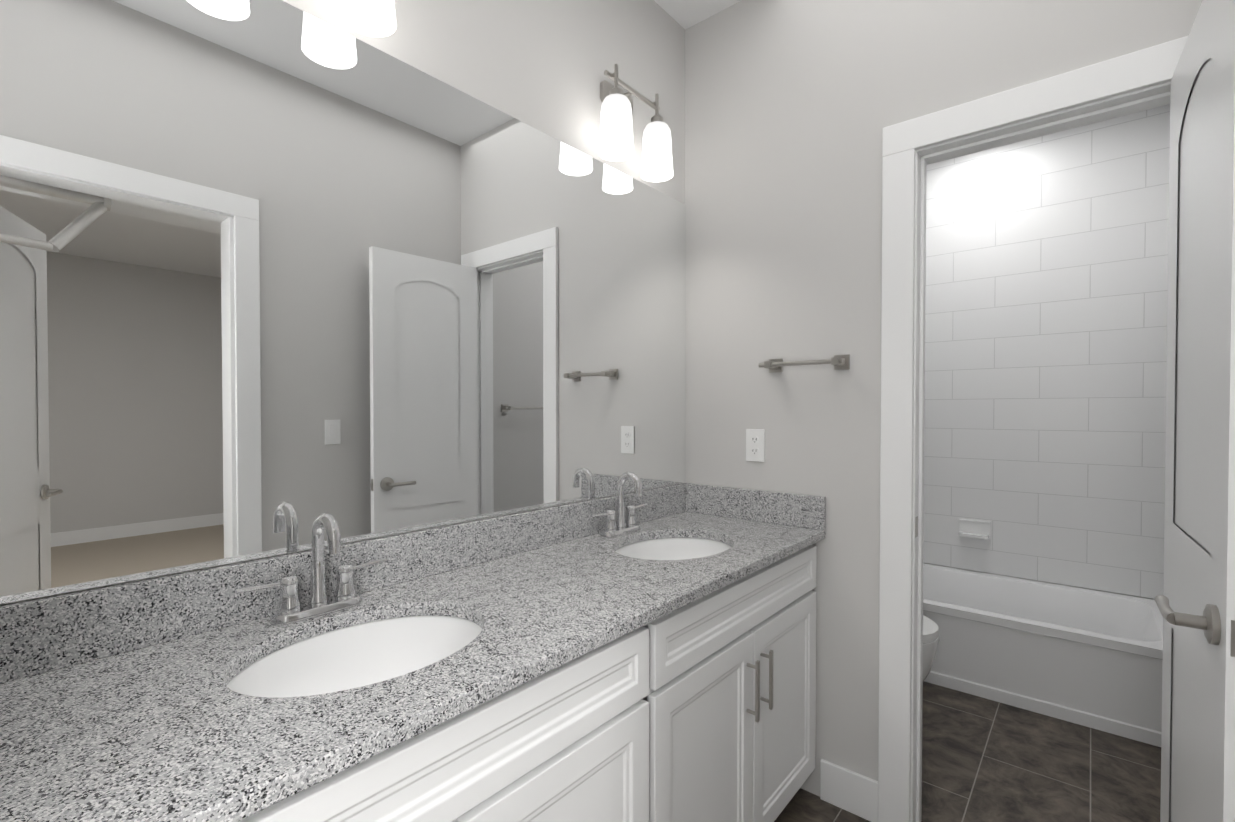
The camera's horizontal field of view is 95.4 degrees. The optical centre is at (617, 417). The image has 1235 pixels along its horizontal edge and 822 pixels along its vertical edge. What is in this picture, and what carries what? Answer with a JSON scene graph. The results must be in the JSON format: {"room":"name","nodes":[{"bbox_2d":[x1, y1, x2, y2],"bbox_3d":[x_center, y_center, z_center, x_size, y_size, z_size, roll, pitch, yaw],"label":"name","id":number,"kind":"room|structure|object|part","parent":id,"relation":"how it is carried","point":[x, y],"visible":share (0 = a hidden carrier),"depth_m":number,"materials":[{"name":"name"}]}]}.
{"room":"bathroom","nodes":[
{"label":"bathroom","id":0,"kind":"room"},
{"bbox_2d":[0,0,684,605],"bbox_3d":[0.057,-0.121,2.037,0.120,2.745,4.470,1,1,40],"label":"wall","id":1,"kind":"structure","parent":0,"point":[542,64],"depth_m":1.64,"materials":[{"name":"grey paint"}]},
{"bbox_2d":[0,0,685,604],"bbox_3d":[-0.337,-0.275,1.464,0.004,1.071,1.861,1,1,40],"label":"mirror","id":2,"kind":"object","parent":1,"relation":"attached to","point":[276,276],"visible":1,"depth_m":1.09,"materials":[{"name":"clear glass"}]},
{"bbox_2d":[0,483,687,683],"bbox_3d":[-0.332,0.316,1.467,0.020,0.108,1.864,1,1,40],"label":"backsplash","id":3,"kind":"structure","parent":1,"relation":"attached to","point":[42,634],"depth_m":1.00,"materials":[{"name":"grey stone"}]},
{"bbox_2d":[336,0,396,36],"bbox_3d":[-0.584,-0.932,1.055,0.149,0.270,0.320,1,1,40],"label":"sconce","id":4,"kind":"object","parent":1,"relation":"attached to","point":[374,18],"visible":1,"depth_m":1.17,"materials":[{"name":"white glass"}]},
{"bbox_2d":[598,64,672,181],"bbox_3d":[0.049,-0.942,1.806,0.149,0.270,0.320,1,1,40],"label":"sconce","id":5,"kind":"object","parent":1,"relation":"attached to","point":[616,142],"visible":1,"depth_m":1.77,"materials":[{"name":"white glass"}]},
{"bbox_3d":[-0.004,-0.891,1.713,0.110,0.169,0.110,1,1,40],"label":"lamp shade","id":6,"kind":"part","parent":5,"relation":"part of","materials":[{"name":"white glass"}]},
{"bbox_3d":[0.036,-1.026,1.815,0.115,0.103,0.270,1,1,40],"label":"frame","id":7,"kind":"part","parent":5,"relation":"part of","materials":[{"name":"silver metal"}]},
{"bbox_3d":[0.132,-0.893,1.874,0.110,0.169,0.110,1,1,40],"label":"lamp shade","id":8,"kind":"part","parent":5,"relation":"part of","materials":[{"name":"white glass"}]},
{"bbox_2d":[654,0,741,29],"bbox_3d":[2.266,-1.501,-0.250,6.420,0.080,5.090,1,1,40],"label":"ceiling","id":9,"kind":"structure","parent":0,"point":[685,14],"depth_m":2.05,"materials":[{"name":"white paint"}]},
{"bbox_2d":[684,0,1201,795],"bbox_3d":[0.871,-0.117,1.746,1.500,2.745,0.115,1,1,40],"label":"wall","id":10,"kind":"structure","parent":0,"point":[794,108],"depth_m":1.83,"materials":[{"name":"grey paint"}]},
{"bbox_2d":[746,429,764,461],"bbox_3d":[0.487,0.098,1.992,0.070,0.115,0.008,1,1,40],"label":"electrical outlet","id":11,"kind":"object","parent":10,"relation":"attached to","point":[755,442],"visible":1,"depth_m":1.99,"materials":[{"name":"white plastic"}]},
{"bbox_2d":[688,484,825,527],"bbox_3d":[0.472,0.309,1.995,0.528,0.108,0.020,1,1,40],"label":"backsplash","id":12,"kind":"structure","parent":10,"relation":"attached to","point":[805,511],"depth_m":1.96,"materials":[{"name":"grey stone"}]},
{"bbox_2d":[758,355,849,372],"bbox_3d":[0.606,-0.178,1.846,0.281,0.046,0.070,1,1,40],"label":"towel rail","id":13,"kind":"object","parent":10,"relation":"attached to","point":[840,362],"visible":1,"depth_m":1.80,"materials":[{"name":"silver metal"}]},
{"bbox_2d":[820,759,877,802],"bbox_3d":[0.627,1.186,2.057,0.690,0.130,0.016,1,1,40],"label":"baseboard","id":14,"kind":"structure","parent":10,"relation":"attached to","point":[850,791],"depth_m":1.79,"materials":[{"name":"white wood"}]},
{"bbox_2d":[774,681,1160,821],"bbox_3d":[0.674,1.289,1.536,1.735,0.060,4.470,1,1,40],"label":"floor","id":15,"kind":"structure","parent":0,"point":[985,760],"depth_m":1.99,"materials":[{"name":"brown tile"}]},
{"bbox_2d":[212,536,825,821],"bbox_3d":[-0.126,0.831,1.301,0.558,0.861,1.862,1,1,40],"label":"bathroom vanity","id":16,"kind":"object","parent":15,"relation":"on","point":[638,654],"depth_m":1.11,"materials":[{"name":"white"}]},
{"bbox_2d":[0,512,825,821],"bbox_3d":[-0.130,0.387,1.297,0.548,0.028,1.864,1,1,40],"label":"countertop","id":17,"kind":"structure","parent":16,"relation":"on","point":[138,735],"depth_m":0.77,"materials":[{"name":"grey stone"}]},
{"bbox_2d":[232,512,367,627],"bbox_3d":[-0.574,0.278,1.045,0.109,0.197,0.219,1,1,40],"label":"faucet","id":18,"kind":"object","parent":17,"relation":"on","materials":[{"name":"silver metal"}]},
{"bbox_2d":[188,592,519,731],"bbox_3d":[-0.422,0.475,0.956,0.390,0.162,0.501,1,1,40],"label":"sink","id":19,"kind":"object","parent":17,"relation":"in","point":[270,681],"depth_m":1.05,"materials":[{"name":"white ceramic"}]},
{"bbox_2d":[596,472,647,539],"bbox_3d":[0.050,0.267,1.784,0.109,0.197,0.219,1,1,40],"label":"faucet","id":20,"kind":"object","parent":17,"relation":"on","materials":[{"name":"silver metal"}]},
{"bbox_2d":[596,528,747,567],"bbox_3d":[0.166,0.465,1.654,0.390,0.162,0.501,1,1,40],"label":"sink","id":21,"kind":"object","parent":17,"relation":"in","point":[674,547],"depth_m":1.81,"materials":[{"name":"white ceramic"}]},
{"bbox_3d":[-0.229,0.501,0.809,0.019,0.136,0.890,1,1,40],"label":"drawer","id":22,"kind":"part","parent":16,"relation":"part of","materials":[{"name":"white wood"}]},
{"bbox_3d":[-0.085,0.873,0.985,0.019,0.584,0.442,1,1,40],"label":"door","id":23,"kind":"part","parent":16,"relation":"part of","materials":[{"name":"white wood"}]},
{"bbox_3d":[0.213,0.867,1.339,0.019,0.584,0.442,1,1,40],"label":"door","id":24,"kind":"part","parent":16,"relation":"part of","materials":[{"name":"white wood"}]},
{"bbox_3d":[0.358,0.491,1.504,0.019,0.136,0.890,1,1,40],"label":"drawer","id":25,"kind":"part","parent":16,"relation":"part of","materials":[{"name":"white wood"}]},
{"bbox_3d":[0.502,0.863,1.681,0.019,0.584,0.442,1,1,40],"label":"door","id":26,"kind":"part","parent":16,"relation":"part of","materials":[{"name":"white wood"}]},
{"bbox_2d":[923,615,938,681],"bbox_3d":[0.944,0.854,2.409,0.765,0.785,0.441,1,1,40],"label":"toilet","id":27,"kind":"object","parent":15,"relation":"on","point":[930,636],"visible":0.08,"depth_m":2.14,"materials":[{"name":"white ceramic"}]},
{"bbox_3d":[1.041,0.825,2.326,0.504,0.040,0.372,1,1,40],"label":"seat","id":28,"kind":"part","parent":27,"relation":"part of","materials":[{"name":"white plastic"}]},
{"bbox_2d":[923,563,1162,746],"bbox_3d":[1.788,1.054,2.851,1.480,0.372,0.760,1,1,40],"label":"bathtub","id":29,"kind":"object","parent":15,"relation":"on","point":[1093,659],"visible":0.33,"depth_m":2.45,"materials":[{"name":"white ceramic"}]},
{"bbox_2d":[923,562,1154,599],"bbox_3d":[2.078,-0.137,3.178,1.500,2.745,0.120,1,1,40],"label":"wall","id":30,"kind":"structure","parent":0,"point":[1042,581],"depth_m":2.97,"materials":[{"name":"white tile"}]},
{"bbox_2d":[959,519,990,539],"bbox_3d":[1.988,0.626,3.135,0.150,0.100,0.070,1,1,40],"label":"soap shelf","id":31,"kind":"object","parent":30,"relation":"attached to","point":[974,529],"visible":1,"depth_m":3.15,"materials":[{"name":"white ceramic"}]},
{"bbox_2d":[923,104,1169,598],"bbox_3d":[2.037,-0.325,3.126,1.483,2.369,0.008,1,1,40],"label":"wall tile","id":32,"kind":"structure","parent":30,"relation":"attached to","point":[1046,344],"depth_m":2.93,"materials":[{"name":"white tile"}]},
{"bbox_3d":[1.294,-0.106,0.994,0.115,2.745,4.470,1,1,40],"label":"wall","id":33,"kind":"structure","parent":0,"visible":0},
{"bbox_2d":[915,516,917,537],"bbox_3d":[0.896,0.327,1.683,0.002,0.060,0.028,1,1,40],"label":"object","id":34,"kind":"structure","parent":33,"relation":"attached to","point":[916,526],"depth_m":1.68,"materials":[{"name":"silver metal"}]},
{"bbox_2d":[878,35,1188,821],"bbox_3d":[1.137,0.193,1.527,0.755,2.132,0.151,1,1,40],"label":"door frame","id":35,"kind":"structure","parent":33,"relation":"attached to","point":[1119,86],"depth_m":1.64,"materials":[{"name":"white wood"}]},
{"bbox_2d":[1155,0,1234,821],"bbox_3d":[1.130,0.238,1.087,0.161,2.030,0.578,1,1,37],"label":"door","id":36,"kind":"structure","parent":33,"relation":"in","point":[1198,737],"depth_m":1.03,"materials":[{"name":"white wood"}]},
{"bbox_3d":[1.130,0.238,1.087,0.161,1.760,0.578,1,1,37],"label":"door hardware","id":37,"kind":"part","parent":36,"relation":"part of","materials":[{"name":"silver metal"}]}
]}

